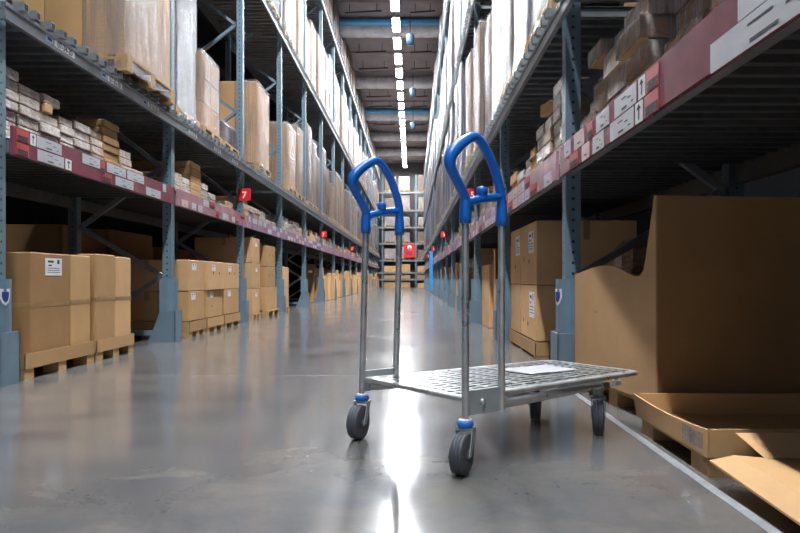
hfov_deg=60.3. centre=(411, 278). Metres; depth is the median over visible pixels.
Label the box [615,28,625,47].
pack
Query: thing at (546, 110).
pack
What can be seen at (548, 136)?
pack
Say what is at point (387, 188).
load
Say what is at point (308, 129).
load
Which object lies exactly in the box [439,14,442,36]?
load
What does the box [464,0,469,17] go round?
load
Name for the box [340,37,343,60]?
load
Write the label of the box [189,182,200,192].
pack
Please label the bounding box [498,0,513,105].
load
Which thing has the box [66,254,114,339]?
carton
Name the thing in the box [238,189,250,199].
number sign
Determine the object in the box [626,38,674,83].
pack
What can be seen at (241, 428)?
floor
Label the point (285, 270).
carton
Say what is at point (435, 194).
load
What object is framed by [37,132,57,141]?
pack
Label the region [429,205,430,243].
load
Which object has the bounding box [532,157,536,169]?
pack
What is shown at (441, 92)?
load
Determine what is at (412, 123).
speaker
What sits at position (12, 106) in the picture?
pack
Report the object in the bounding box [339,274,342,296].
pack
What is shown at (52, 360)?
wooden pallet
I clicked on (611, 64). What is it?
pack
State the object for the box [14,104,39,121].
pack
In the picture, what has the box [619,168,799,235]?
wall
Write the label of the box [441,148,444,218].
load
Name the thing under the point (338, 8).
load
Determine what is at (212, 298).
carton
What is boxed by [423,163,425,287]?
rack
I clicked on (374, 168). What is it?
rack
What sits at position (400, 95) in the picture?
diffuser
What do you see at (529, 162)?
pack
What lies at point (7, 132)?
pack
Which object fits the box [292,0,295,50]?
load
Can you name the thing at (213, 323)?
wooden pallet
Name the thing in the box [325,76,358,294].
rack
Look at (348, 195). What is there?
load
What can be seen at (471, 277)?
carton
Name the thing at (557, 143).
pack
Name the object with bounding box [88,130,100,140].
pack
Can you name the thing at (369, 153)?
rack
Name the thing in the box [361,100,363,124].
load
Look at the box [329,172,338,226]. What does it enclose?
load
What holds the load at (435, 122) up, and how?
on the rack at (437, 93)
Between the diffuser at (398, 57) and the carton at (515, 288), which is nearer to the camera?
the carton at (515, 288)
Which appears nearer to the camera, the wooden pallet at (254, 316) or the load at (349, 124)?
the wooden pallet at (254, 316)
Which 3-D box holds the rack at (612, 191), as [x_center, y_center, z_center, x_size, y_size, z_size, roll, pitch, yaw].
[1.317,-3.575,5.218,1.086,8.350,2.856,0,0,0]
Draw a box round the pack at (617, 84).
[608,65,629,100]
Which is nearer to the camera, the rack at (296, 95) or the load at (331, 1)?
the rack at (296, 95)
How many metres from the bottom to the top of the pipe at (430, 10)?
0.328 m
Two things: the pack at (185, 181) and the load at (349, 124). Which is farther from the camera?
the load at (349, 124)
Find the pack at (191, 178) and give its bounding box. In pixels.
[181,175,200,184]
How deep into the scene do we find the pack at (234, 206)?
9.76 m
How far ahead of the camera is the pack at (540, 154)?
4.83 m
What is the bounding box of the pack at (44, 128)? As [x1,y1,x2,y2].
[38,121,59,137]
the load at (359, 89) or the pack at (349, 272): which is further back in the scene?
the load at (359, 89)
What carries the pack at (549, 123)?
on the pack at (548, 136)
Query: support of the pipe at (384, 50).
attached to the ceiling
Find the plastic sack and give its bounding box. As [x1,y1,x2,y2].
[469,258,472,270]
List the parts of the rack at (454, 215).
post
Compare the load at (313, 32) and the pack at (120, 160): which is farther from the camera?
the load at (313, 32)
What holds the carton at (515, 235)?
on the carton at (515, 288)
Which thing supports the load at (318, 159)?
on the rack at (296, 95)
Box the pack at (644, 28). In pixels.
[617,15,678,60]
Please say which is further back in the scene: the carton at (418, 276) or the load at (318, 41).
the carton at (418, 276)
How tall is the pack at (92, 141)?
0.055 m
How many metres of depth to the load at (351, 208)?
26.80 m
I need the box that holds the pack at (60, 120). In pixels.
[50,116,71,128]
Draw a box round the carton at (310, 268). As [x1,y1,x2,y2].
[306,264,314,302]
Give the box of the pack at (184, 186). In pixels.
[182,183,189,190]
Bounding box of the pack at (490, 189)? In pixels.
[487,186,493,193]
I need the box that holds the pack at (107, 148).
[102,142,117,155]
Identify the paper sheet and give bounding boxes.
[505,365,574,373]
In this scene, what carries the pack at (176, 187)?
on the pack
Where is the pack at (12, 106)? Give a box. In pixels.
[6,99,17,111]
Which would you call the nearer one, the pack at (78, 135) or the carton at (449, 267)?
the pack at (78, 135)
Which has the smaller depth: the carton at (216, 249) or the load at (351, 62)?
the carton at (216, 249)
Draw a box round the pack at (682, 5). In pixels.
[675,0,694,13]
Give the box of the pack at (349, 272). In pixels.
[348,271,350,294]
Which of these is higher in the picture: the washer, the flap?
the washer
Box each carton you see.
[6,224,105,254]
[6,252,69,353]
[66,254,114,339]
[69,255,90,345]
[95,229,151,259]
[115,257,130,336]
[131,260,204,290]
[131,291,203,320]
[152,247,194,259]
[195,237,259,263]
[197,290,221,317]
[205,261,223,289]
[218,289,238,314]
[224,263,238,288]
[232,263,259,288]
[247,288,259,313]
[259,246,274,266]
[259,287,276,309]
[260,266,274,286]
[275,267,288,285]
[284,286,288,305]
[306,264,314,302]
[384,266,395,271]
[384,275,394,278]
[384,282,394,286]
[401,264,409,271]
[401,275,409,278]
[401,282,409,286]
[417,266,424,271]
[417,275,424,278]
[444,266,450,278]
[455,262,459,306]
[469,271,472,306]
[482,264,493,327]
[511,228,520,283]
[511,284,521,332]
[521,220,636,284]
[521,284,555,341]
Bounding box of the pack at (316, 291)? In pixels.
[314,268,323,301]
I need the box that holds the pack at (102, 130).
[88,126,116,140]
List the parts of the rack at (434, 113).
post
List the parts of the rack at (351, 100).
post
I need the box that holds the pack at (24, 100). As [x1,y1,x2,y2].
[17,93,38,111]
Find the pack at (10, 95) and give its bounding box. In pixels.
[6,88,18,102]
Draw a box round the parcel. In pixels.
[615,239,647,273]
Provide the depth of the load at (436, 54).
25.03 m
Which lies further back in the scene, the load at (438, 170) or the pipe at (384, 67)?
the pipe at (384, 67)
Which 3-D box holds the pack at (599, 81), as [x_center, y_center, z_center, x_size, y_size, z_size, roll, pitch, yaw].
[1.323,-1.122,4.075,0.850,0.077,0.164,0,0,0]
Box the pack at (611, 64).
[604,47,629,79]
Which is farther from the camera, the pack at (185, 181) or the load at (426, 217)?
the load at (426, 217)
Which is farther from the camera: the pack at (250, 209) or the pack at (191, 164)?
the pack at (250, 209)
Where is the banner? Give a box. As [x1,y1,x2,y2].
[429,251,432,290]
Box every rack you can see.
[0,0,176,387]
[68,0,246,341]
[174,0,284,322]
[225,0,308,312]
[260,0,324,306]
[284,3,336,301]
[301,21,345,298]
[314,69,352,296]
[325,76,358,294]
[335,95,362,292]
[340,111,366,277]
[346,125,370,269]
[351,136,373,289]
[357,157,375,288]
[359,165,377,288]
[369,172,379,287]
[369,174,424,286]
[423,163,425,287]
[424,167,440,288]
[424,174,426,288]
[425,159,440,289]
[426,149,444,290]
[427,138,450,291]
[429,124,450,292]
[430,107,455,294]
[432,51,459,296]
[435,21,470,298]
[438,26,473,301]
[442,0,473,306]
[448,0,510,312]
[456,3,526,322]
[469,0,598,341]
[493,3,743,387]
[553,0,799,183]
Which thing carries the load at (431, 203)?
on the rack at (432, 127)
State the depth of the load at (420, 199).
48.83 m
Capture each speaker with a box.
[406,33,413,45]
[410,88,415,96]
[410,121,415,128]
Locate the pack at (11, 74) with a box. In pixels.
[6,66,18,81]
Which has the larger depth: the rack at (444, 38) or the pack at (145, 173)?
the rack at (444, 38)
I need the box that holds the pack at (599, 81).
[561,79,603,98]
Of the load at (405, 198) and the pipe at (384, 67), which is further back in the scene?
the load at (405, 198)
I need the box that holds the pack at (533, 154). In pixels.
[530,146,537,159]
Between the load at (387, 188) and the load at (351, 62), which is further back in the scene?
the load at (387, 188)
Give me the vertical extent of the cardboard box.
0.850 m
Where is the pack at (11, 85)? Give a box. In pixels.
[6,78,17,92]
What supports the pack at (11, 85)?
on the pack at (10, 95)
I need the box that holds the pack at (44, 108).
[39,103,51,114]
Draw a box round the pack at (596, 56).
[588,38,615,68]
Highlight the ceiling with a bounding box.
[337,0,443,162]
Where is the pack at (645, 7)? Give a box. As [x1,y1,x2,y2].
[626,0,680,31]
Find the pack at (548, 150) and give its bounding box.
[543,141,554,158]
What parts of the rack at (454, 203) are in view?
post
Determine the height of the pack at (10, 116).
0.060 m
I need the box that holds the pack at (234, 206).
[233,203,247,210]
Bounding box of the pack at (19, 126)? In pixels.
[16,125,38,134]
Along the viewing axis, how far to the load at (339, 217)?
22.07 m
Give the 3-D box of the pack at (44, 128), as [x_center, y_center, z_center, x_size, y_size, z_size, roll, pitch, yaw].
[-2.781,-0.973,4.503,0.850,0.062,0.229,0,0,0]
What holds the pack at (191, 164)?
on the pack at (181, 170)
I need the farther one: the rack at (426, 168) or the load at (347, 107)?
the rack at (426, 168)
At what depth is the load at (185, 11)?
7.21 m
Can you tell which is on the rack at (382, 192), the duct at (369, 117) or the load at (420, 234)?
the load at (420, 234)
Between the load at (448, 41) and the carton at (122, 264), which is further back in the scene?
the load at (448, 41)
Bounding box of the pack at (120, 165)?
[119,164,131,170]
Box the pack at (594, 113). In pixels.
[582,110,599,126]
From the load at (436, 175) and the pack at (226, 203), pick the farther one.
the load at (436, 175)
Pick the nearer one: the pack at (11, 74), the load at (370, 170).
the pack at (11, 74)
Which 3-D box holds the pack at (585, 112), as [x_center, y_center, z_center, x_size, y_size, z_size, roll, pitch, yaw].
[1.326,-0.948,4.075,0.850,0.085,0.164,0,0,0]
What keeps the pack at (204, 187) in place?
on the pack at (204, 193)
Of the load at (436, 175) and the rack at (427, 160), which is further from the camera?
the rack at (427, 160)
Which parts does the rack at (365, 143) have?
post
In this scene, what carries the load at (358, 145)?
on the rack at (357, 120)
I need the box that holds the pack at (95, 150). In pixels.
[88,145,102,156]
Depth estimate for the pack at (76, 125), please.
4.92 m
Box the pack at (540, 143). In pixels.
[538,137,543,151]
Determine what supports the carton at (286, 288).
on the wooden pallet
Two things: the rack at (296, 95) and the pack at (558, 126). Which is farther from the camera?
the rack at (296, 95)
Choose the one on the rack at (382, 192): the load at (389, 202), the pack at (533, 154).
the load at (389, 202)
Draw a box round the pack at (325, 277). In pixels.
[323,276,326,300]
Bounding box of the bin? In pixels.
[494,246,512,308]
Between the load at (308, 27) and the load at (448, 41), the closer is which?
the load at (308, 27)
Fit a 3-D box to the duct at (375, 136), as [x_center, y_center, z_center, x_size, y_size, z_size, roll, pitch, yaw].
[-0.600,-8.320,40.300,9.000,0.514,0.514,0,0,0]
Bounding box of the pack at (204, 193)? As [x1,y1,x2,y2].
[201,189,206,196]
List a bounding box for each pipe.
[340,18,439,25]
[345,3,381,13]
[355,50,385,52]
[359,61,387,69]
[365,109,429,113]
[366,90,390,97]
[369,100,391,106]
[410,3,434,13]
[411,44,431,52]
[411,61,429,69]
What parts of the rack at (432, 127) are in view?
post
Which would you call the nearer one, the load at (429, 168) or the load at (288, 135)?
the load at (288, 135)
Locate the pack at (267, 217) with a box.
[265,215,283,220]
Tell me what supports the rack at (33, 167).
on the floor
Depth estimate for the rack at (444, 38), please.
18.18 m
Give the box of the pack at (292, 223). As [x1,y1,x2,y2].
[288,221,295,226]
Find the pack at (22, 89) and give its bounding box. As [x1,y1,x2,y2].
[17,83,38,101]
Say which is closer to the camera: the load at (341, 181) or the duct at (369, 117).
the load at (341, 181)
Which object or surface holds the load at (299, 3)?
on the rack at (266, 56)
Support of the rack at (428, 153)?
on the floor
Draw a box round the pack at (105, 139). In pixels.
[101,135,118,147]
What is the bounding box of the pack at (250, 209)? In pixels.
[248,206,253,212]
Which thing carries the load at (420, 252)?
on the rack at (382, 192)
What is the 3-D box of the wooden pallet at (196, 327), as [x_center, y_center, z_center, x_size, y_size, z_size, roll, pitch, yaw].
[-2.730,0.520,7.345,0.910,0.160,0.570,0,0,0]
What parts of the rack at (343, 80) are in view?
post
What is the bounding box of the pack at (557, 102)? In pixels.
[553,92,561,111]
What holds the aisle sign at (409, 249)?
attached to the rack at (382, 192)
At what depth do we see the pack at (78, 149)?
4.93 m
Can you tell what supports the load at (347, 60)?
on the rack at (343, 80)
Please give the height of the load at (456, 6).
1.866 m
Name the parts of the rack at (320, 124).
post, post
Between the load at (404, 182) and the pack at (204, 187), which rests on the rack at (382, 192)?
the load at (404, 182)
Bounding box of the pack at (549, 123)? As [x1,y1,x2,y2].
[545,114,554,131]
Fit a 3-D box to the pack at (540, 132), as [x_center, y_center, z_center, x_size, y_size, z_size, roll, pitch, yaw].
[1.322,-1.033,4.850,0.850,0.072,0.254,0,0,0]
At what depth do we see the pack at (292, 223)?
13.63 m
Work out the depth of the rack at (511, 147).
6.91 m
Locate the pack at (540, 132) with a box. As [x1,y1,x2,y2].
[536,123,544,140]
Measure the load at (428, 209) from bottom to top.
2.066 m
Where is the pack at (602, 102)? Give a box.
[590,93,610,112]
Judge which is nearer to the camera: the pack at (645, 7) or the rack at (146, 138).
the pack at (645, 7)
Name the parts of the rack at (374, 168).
post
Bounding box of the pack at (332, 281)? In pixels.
[331,273,333,299]
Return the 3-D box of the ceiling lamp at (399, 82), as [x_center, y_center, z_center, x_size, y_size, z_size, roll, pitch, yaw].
[-0.500,-8.295,28.600,0.240,0.530,1.160,0,0,0]
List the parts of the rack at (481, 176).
post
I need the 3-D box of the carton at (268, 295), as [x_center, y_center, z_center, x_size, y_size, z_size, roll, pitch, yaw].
[-2.715,0.315,11.310,0.836,0.366,0.817,0,0,0]
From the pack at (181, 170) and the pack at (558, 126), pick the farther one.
the pack at (181, 170)
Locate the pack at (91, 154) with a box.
[89,153,103,159]
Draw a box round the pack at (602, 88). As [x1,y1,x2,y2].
[594,79,609,101]
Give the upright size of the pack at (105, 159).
0.061 m
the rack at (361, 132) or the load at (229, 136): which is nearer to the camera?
the load at (229, 136)
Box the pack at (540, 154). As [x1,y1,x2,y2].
[537,147,543,163]
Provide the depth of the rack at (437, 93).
23.46 m
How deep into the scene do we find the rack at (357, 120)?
29.32 m
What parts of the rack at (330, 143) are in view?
post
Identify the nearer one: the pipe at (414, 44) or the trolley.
the trolley
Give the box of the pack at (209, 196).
[207,193,214,200]
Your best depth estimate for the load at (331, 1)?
20.16 m
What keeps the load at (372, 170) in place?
on the rack at (371, 207)
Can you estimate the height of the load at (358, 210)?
1.466 m
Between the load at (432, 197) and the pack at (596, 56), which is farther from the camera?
the load at (432, 197)
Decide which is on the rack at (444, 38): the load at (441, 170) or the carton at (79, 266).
the load at (441, 170)
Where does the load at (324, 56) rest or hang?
on the rack at (320, 124)
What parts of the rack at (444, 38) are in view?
post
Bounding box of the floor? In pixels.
[0,287,799,532]
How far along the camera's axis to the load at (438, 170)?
21.86 m
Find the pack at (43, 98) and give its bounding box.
[39,93,59,108]
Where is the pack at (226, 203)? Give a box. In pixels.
[215,201,232,207]
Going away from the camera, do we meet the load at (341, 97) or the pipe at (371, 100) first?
the load at (341, 97)
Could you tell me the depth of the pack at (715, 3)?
2.22 m
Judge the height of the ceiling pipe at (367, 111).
0.250 m
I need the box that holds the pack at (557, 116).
[553,105,561,124]
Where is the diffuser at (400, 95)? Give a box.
[398,93,402,99]
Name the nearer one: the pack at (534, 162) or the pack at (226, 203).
the pack at (534, 162)
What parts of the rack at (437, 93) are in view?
post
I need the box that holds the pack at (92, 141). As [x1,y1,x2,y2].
[89,137,101,148]
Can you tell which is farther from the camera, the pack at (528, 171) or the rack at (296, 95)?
the rack at (296, 95)
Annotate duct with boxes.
[340,26,438,37]
[355,76,433,88]
[365,114,429,120]
[370,132,427,140]
[376,148,426,155]
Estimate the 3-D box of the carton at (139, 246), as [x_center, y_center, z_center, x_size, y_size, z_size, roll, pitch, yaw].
[-4.050,0.011,8.650,1.096,1.178,1.296,0,0,0]
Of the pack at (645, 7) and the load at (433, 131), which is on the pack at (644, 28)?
the pack at (645, 7)
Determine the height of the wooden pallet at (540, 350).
0.125 m
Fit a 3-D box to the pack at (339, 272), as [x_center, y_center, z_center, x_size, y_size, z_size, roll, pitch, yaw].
[-2.508,0.155,24.312,0.500,0.888,0.241,0,0,4]
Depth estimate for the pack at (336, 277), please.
21.24 m
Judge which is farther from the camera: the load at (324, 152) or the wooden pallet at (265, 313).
the load at (324, 152)
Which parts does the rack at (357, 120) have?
post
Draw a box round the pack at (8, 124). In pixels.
[6,120,15,130]
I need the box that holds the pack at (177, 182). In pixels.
[153,178,181,186]
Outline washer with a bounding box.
[459,418,471,421]
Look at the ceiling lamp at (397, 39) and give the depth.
23.40 m
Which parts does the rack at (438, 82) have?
post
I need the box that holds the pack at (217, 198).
[215,196,246,204]
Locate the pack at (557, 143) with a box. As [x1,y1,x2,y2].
[554,134,561,150]
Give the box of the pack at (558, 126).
[554,119,561,136]
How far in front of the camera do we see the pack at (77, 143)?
4.93 m
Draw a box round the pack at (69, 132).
[57,124,73,137]
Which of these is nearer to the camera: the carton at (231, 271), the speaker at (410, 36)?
the carton at (231, 271)
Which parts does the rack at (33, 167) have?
post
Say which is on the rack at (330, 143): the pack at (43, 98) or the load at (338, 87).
the load at (338, 87)
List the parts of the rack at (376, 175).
post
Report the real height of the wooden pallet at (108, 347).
0.155 m
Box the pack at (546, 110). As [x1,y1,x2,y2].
[540,100,553,117]
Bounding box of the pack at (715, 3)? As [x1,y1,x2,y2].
[712,0,723,10]
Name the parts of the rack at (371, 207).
post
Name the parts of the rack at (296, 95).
post, post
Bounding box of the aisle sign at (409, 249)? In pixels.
[404,244,414,257]
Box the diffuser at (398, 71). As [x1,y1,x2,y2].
[396,69,401,77]
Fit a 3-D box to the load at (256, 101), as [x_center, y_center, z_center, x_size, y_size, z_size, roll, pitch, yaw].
[-2.595,-2.293,10.751,0.630,1.376,0.976,0,0,0]
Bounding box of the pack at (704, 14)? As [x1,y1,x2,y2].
[666,11,711,51]
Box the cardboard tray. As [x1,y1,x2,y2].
[633,393,799,457]
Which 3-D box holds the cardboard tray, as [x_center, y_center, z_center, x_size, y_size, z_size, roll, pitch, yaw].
[1.337,0.494,2.400,0.927,0.084,0.660,0,0,0]
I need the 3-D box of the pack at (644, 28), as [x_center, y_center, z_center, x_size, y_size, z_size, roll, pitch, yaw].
[1.303,-1.008,2.890,0.804,0.092,0.316,0,0,-1]
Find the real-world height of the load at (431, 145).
2.066 m
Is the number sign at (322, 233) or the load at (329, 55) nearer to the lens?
the number sign at (322, 233)
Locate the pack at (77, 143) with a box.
[72,138,89,151]
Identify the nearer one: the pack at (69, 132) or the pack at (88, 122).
the pack at (69, 132)
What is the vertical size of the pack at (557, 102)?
0.079 m
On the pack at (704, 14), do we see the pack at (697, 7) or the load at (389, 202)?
the pack at (697, 7)
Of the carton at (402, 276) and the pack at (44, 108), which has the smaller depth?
the pack at (44, 108)
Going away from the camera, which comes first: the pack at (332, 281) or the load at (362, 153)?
the pack at (332, 281)
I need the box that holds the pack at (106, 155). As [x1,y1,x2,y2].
[103,151,116,162]
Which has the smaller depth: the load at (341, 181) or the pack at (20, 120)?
the pack at (20, 120)
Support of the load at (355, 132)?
on the rack at (351, 100)
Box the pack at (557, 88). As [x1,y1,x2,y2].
[553,77,603,99]
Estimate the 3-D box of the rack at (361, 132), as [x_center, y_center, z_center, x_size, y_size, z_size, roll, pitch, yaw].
[-2.782,-3.575,33.218,1.086,8.350,2.856,0,0,0]
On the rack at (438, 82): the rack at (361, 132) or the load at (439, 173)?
the load at (439, 173)
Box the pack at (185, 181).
[181,176,189,185]
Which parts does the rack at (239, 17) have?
post, post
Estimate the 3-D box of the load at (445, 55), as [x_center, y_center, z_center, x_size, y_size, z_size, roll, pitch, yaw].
[1.284,-4.746,17.338,0.970,1.866,0.822,0,0,-1]
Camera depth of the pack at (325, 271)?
21.84 m
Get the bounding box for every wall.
[6,5,339,292]
[344,163,424,286]
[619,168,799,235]
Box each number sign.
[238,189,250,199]
[320,231,326,236]
[441,231,447,236]
[467,189,476,197]
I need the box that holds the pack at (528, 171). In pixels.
[526,165,531,176]
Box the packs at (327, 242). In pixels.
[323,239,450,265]
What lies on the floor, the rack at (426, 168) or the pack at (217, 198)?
the rack at (426, 168)
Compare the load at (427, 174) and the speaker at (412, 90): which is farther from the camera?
the load at (427, 174)
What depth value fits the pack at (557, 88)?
4.26 m
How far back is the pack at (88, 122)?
5.29 m
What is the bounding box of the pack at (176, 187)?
[174,185,182,191]
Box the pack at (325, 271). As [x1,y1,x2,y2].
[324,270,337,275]
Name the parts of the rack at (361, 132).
post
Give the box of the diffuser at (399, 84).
[397,82,402,88]
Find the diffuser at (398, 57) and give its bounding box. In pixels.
[395,54,401,63]
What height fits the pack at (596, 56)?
0.083 m
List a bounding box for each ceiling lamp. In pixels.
[391,0,398,10]
[392,11,399,31]
[393,36,400,48]
[395,49,401,63]
[396,64,401,77]
[397,78,402,88]
[398,89,403,99]
[398,100,403,108]
[399,109,403,117]
[400,118,404,124]
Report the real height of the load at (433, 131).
2.066 m
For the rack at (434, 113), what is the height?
8.350 m
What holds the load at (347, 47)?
on the rack at (343, 80)
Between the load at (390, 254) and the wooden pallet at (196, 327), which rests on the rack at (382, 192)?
the load at (390, 254)
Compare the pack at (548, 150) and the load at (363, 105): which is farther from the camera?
the load at (363, 105)
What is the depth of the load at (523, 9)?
5.23 m
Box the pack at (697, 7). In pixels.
[676,0,711,36]
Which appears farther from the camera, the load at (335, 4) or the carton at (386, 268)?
the carton at (386, 268)
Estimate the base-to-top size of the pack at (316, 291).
0.888 m
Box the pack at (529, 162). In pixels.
[526,158,532,168]
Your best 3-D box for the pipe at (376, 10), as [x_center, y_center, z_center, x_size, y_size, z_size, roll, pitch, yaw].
[-1.524,-8.486,21.530,1.161,0.328,0.105,0,0,5]
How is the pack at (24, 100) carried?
on the pack at (24, 111)
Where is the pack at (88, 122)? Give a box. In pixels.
[67,119,118,132]
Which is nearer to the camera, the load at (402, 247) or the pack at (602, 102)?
the pack at (602, 102)
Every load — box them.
[12,0,174,104]
[153,0,199,126]
[196,51,221,142]
[219,119,238,154]
[220,81,270,177]
[233,0,292,45]
[269,0,280,22]
[269,121,296,196]
[287,122,312,207]
[289,125,304,201]
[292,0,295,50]
[296,0,303,65]
[306,17,310,79]
[308,21,315,90]
[312,141,317,211]
[316,34,322,103]
[317,147,326,217]
[317,156,320,213]
[323,46,325,107]
[325,52,328,115]
[326,0,329,14]
[326,169,329,219]
[327,54,332,123]
[329,0,332,24]
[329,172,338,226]
[329,183,335,223]
[333,0,338,44]
[335,38,345,69]
[335,73,337,131]
[337,84,339,136]
[338,8,339,47]
[338,176,340,227]
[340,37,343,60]
[340,91,347,152]
[340,95,344,146]
[340,180,344,230]
[344,190,347,232]
[346,45,349,78]
[346,56,349,79]
[347,107,348,150]
[347,191,350,234]
[347,195,349,233]
[348,117,352,161]
[348,120,350,157]
[350,54,352,85]
[351,197,355,238]
[351,208,352,235]
[352,69,354,94]
[353,127,355,165]
[355,132,356,166]
[357,134,358,164]
[357,209,360,241]
[358,145,360,177]
[359,89,360,113]
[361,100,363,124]
[362,153,363,183]
[363,105,364,126]
[364,156,366,189]
[369,168,371,199]
[372,170,372,201]
[372,223,374,251]
[375,225,376,253]
[384,177,395,191]
[384,217,394,226]
[384,231,395,242]
[384,249,395,259]
[385,198,394,207]
[399,177,409,191]
[401,195,409,209]
[402,233,409,242]
[402,247,409,259]
[404,217,409,226]
[417,232,423,242]
[417,250,424,259]
[418,175,424,191]
[418,197,423,209]
[418,217,423,226]
[425,217,426,251]
[426,174,427,207]
[427,209,428,247]
[428,168,429,197]
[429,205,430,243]
[430,145,431,187]
[431,151,431,182]
[431,197,432,239]
[431,203,431,237]
[432,131,433,177]
[432,185,433,237]
[434,119,436,167]
[434,194,435,233]
[435,54,436,79]
[436,121,436,158]
[436,170,438,229]
[436,175,436,226]
[438,112,440,148]
[438,166,440,225]
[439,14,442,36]
[440,96,440,138]
[441,92,441,130]
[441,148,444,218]
[441,170,441,215]
[442,66,443,129]
[444,49,447,118]
[444,132,446,213]
[447,41,448,104]
[447,124,449,207]
[449,3,454,94]
[449,22,449,88]
[449,103,454,203]
[453,79,458,194]
[454,0,457,69]
[457,0,459,50]
[458,58,468,177]
[462,0,464,31]
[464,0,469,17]
[465,50,473,170]
[465,54,469,162]
[472,21,486,157]
[483,10,491,135]
[491,0,499,119]
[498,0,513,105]
[511,0,532,77]
[528,0,638,43]
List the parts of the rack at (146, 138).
post, rail, post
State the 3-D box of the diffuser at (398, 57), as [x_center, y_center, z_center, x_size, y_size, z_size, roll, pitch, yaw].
[-0.500,-8.043,25.200,0.220,0.025,1.140,0,0,0]
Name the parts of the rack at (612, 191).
post, post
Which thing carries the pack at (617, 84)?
on the pack
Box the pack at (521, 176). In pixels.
[517,170,525,182]
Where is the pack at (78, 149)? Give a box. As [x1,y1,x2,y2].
[73,146,88,153]
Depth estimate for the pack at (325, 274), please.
19.83 m
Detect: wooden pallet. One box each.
[20,341,94,380]
[90,333,133,361]
[131,319,206,337]
[204,315,223,332]
[223,312,240,327]
[249,312,260,320]
[260,308,278,316]
[509,329,549,358]
[585,387,634,406]
[642,419,799,476]
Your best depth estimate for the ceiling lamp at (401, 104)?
31.89 m
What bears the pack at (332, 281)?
on the floor
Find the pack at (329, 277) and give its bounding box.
[328,276,330,300]
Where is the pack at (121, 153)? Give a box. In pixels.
[118,149,129,159]
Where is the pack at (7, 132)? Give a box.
[6,130,9,137]
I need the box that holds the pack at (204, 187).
[200,183,207,190]
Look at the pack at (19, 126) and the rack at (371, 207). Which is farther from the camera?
the rack at (371, 207)
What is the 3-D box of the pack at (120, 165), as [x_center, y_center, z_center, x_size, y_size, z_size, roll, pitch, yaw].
[-2.780,-0.900,5.685,0.850,0.062,0.224,0,0,0]
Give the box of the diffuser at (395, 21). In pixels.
[392,18,399,31]
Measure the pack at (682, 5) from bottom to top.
0.113 m
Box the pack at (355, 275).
[355,275,356,293]
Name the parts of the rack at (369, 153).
post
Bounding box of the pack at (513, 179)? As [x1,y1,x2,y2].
[510,171,520,185]
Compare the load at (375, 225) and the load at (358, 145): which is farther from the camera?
the load at (375, 225)
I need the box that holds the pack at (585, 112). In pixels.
[581,108,591,123]
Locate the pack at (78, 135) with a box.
[73,129,88,143]
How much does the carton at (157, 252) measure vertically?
1.048 m
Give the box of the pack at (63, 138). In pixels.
[56,133,72,145]
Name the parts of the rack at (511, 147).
post, post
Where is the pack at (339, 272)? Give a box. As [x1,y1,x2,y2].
[338,271,347,295]
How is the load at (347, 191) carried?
on the rack at (343, 80)
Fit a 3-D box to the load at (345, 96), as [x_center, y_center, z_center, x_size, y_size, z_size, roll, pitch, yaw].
[-2.764,-5.426,24.015,0.974,2.066,0.822,0,0,1]
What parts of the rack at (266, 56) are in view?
post, post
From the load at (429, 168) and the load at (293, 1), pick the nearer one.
the load at (293, 1)
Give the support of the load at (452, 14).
on the rack at (454, 203)
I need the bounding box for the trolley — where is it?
[346,132,637,474]
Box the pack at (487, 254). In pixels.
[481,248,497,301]
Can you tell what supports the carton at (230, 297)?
on the wooden pallet at (232, 319)
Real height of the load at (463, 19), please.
1.866 m
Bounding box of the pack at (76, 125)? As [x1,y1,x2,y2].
[70,120,90,134]
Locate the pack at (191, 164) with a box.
[131,161,199,171]
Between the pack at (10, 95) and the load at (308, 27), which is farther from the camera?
the load at (308, 27)
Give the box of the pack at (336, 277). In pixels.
[335,276,338,297]
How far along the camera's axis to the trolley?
2.50 m
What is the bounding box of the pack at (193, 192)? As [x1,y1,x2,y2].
[190,189,200,197]
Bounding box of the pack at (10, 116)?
[6,109,14,122]
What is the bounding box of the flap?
[709,433,799,525]
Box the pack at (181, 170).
[131,167,200,178]
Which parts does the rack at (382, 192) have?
post, post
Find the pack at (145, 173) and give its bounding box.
[139,171,180,179]
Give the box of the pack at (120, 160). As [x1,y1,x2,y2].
[117,156,130,167]
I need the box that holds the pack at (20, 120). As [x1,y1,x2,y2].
[14,114,37,131]
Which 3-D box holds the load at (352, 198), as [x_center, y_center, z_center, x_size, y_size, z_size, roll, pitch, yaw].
[-2.753,-2.438,27.687,0.974,1.666,0.824,0,0,0]
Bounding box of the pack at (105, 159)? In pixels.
[104,158,118,165]
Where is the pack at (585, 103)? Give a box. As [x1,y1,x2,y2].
[561,94,591,113]
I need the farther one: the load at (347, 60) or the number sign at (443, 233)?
the load at (347, 60)
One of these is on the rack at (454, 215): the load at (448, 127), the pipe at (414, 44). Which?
the load at (448, 127)
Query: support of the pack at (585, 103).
on the pack at (585, 112)
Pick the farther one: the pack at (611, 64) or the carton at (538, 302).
the carton at (538, 302)
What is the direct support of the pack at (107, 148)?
on the pack
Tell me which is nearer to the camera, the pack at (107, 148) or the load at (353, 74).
the pack at (107, 148)
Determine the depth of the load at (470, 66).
9.81 m
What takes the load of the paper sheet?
on the trolley
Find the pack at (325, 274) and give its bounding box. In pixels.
[324,273,331,299]
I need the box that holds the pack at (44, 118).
[39,112,56,127]
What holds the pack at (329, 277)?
on the floor
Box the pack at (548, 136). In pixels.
[543,127,555,146]
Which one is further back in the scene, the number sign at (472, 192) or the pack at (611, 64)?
the number sign at (472, 192)
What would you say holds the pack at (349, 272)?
on the floor
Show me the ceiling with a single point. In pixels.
(375, 59)

